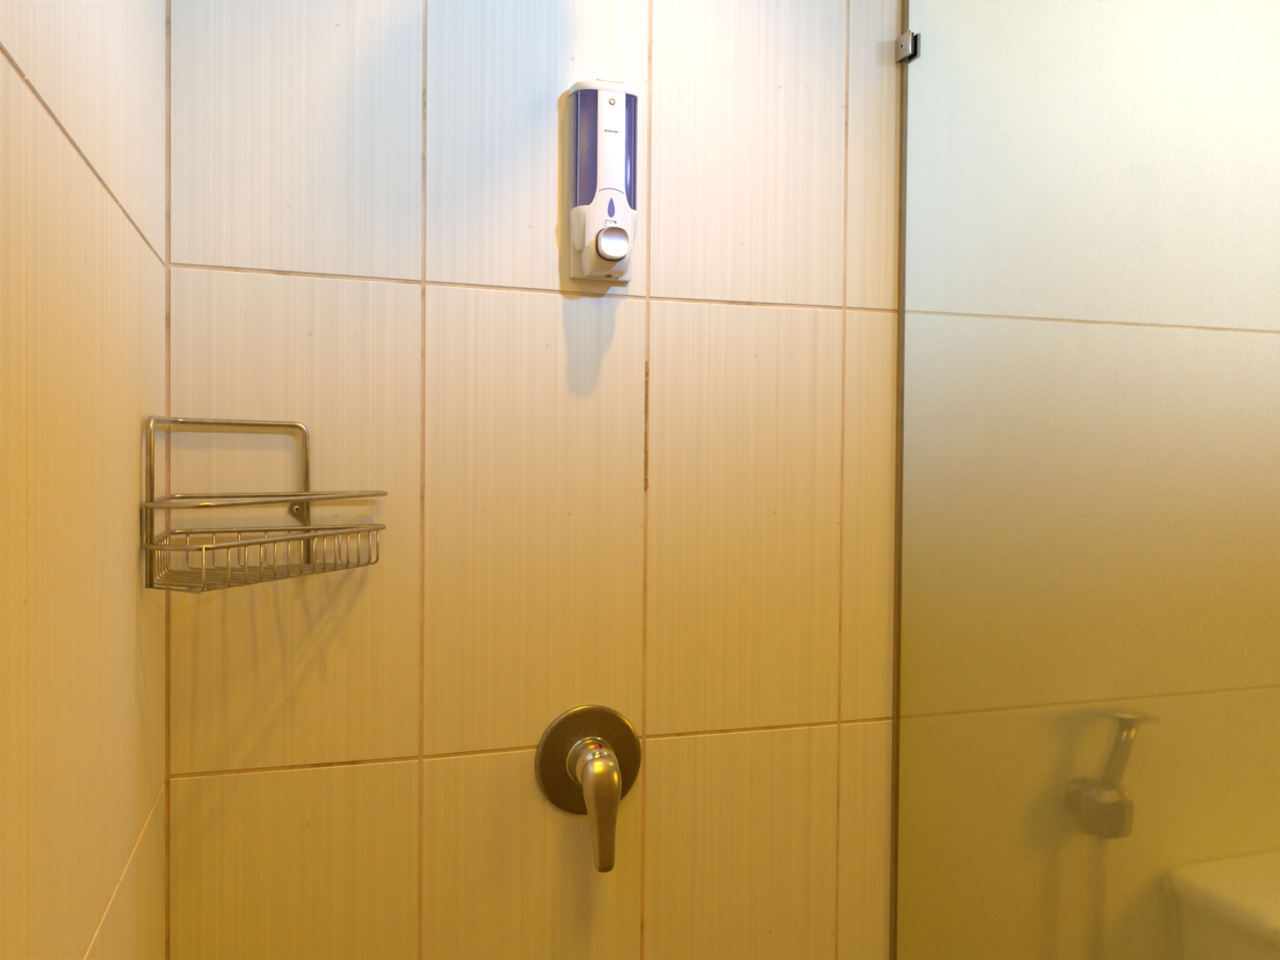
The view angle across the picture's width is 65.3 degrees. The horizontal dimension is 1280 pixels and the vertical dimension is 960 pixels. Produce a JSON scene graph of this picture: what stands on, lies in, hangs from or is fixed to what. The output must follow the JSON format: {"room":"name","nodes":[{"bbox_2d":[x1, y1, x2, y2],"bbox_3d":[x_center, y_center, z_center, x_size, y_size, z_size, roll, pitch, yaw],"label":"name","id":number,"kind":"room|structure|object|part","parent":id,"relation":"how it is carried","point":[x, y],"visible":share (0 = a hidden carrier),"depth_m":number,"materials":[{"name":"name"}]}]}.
{"room":"bathroom","nodes":[
{"label":"bathroom","id":0,"kind":"room"},
{"bbox_2d":[0,0,165,959],"bbox_3d":[-0.301,0.145,0.205,0.120,2.550,2.002,0,1,-18],"label":"wall","id":1,"kind":"structure","parent":0,"point":[82,82],"depth_m":0.73,"materials":[{"name":"tile"}]},
{"bbox_2d":[164,0,910,959],"bbox_3d":[0.659,0.129,1.636,2.800,2.550,0.120,0,1,-18],"label":"wall","id":2,"kind":"structure","parent":0,"point":[663,499],"depth_m":1.30,"materials":[{"name":"tile"}]},
{"bbox_2d":[141,415,387,593],"bbox_3d":[-0.400,0.022,1.100,0.250,0.186,0.230,0,1,-18],"label":"shower caddy","id":3,"kind":"object","parent":2,"relation":"attached to","point":[157,548],"visible":1,"depth_m":1.12,"materials":[{"name":"silver metal"}]},
{"bbox_3d":[-0.447,0.022,1.105,0.158,0.186,0.185,0,1,-18],"label":"frame","id":4,"kind":"part","parent":3,"relation":"part of","materials":[{"name":"silver metal"}]},
{"bbox_2d":[142,524,386,593],"bbox_3d":[-0.399,0.083,1.097,0.247,0.054,0.221,0,1,-18],"label":"basket","id":5,"kind":"object","parent":3,"relation":"on","point":[157,548],"depth_m":1.11,"materials":[{"name":"silver metal"}]},
{"bbox_3d":[-0.399,0.021,1.101,0.249,0.012,0.211,0,1,-18],"label":"rail","id":6,"kind":"part","parent":3,"relation":"part of","materials":[{"name":"silver metal"}]},
{"bbox_2d":[534,704,640,872],"bbox_3d":[-0.056,0.398,1.296,0.147,0.194,0.088,0,1,-18],"label":"shower valve","id":7,"kind":"object","parent":2,"relation":"attached to","point":[588,758],"visible":1,"depth_m":1.31,"materials":[{"name":"silver metal"}]},
{"bbox_3d":[-0.049,0.425,1.276,0.052,0.140,0.044,0,1,-18],"label":"lever","id":8,"kind":"part","parent":7,"relation":"part of","materials":[{"name":"silver metal"}]},
{"bbox_2d":[568,77,638,282],"bbox_3d":[-0.041,-0.390,1.293,0.090,0.251,0.074,0,1,-18],"label":"soap dispenser","id":9,"kind":"object","parent":2,"relation":"attached to","point":[604,215],"visible":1,"depth_m":1.28,"materials":[{"name":"white plastic"}]},
{"bbox_3d":[-0.044,-0.506,1.302,0.090,0.017,0.052,0,1,-18],"label":"lid","id":10,"kind":"part","parent":9,"relation":"part of","materials":[{"name":"white plastic"}]},
{"bbox_3d":[-0.043,-0.427,1.299,0.086,0.152,0.036,0,1,-18],"label":"tank","id":11,"kind":"part","parent":9,"relation":"part of","materials":[{"name":"clear plastic"}]},
{"bbox_2d":[895,30,917,63],"bbox_3d":[0.390,-0.629,1.451,0.023,0.033,0.035,0,1,-18],"label":"glass clip","id":12,"kind":"object","parent":2,"relation":"attached to","point":[904,44],"visible":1,"depth_m":1.44,"materials":[{"name":"silver metal"}]},
{"bbox_3d":[0.382,-0.629,1.448,0.004,0.033,0.035,0,1,-18],"label":"plate","id":13,"kind":"part","parent":12,"relation":"part of","materials":[{"name":"silver metal"}]},
{"bbox_3d":[0.964,1.463,0.699,2.840,0.080,2.140,0,1,-18],"label":"floor","id":14,"kind":"structure","parent":0,"visible":0},
{"bbox_2d":[888,0,1279,959],"bbox_3d":[0.479,0.343,1.181,0.016,2.135,0.640,0,1,-18],"label":"glass screen","id":15,"kind":"object","parent":14,"relation":"on","point":[1090,715],"visible":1,"depth_m":1.12,"materials":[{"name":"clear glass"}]}
]}

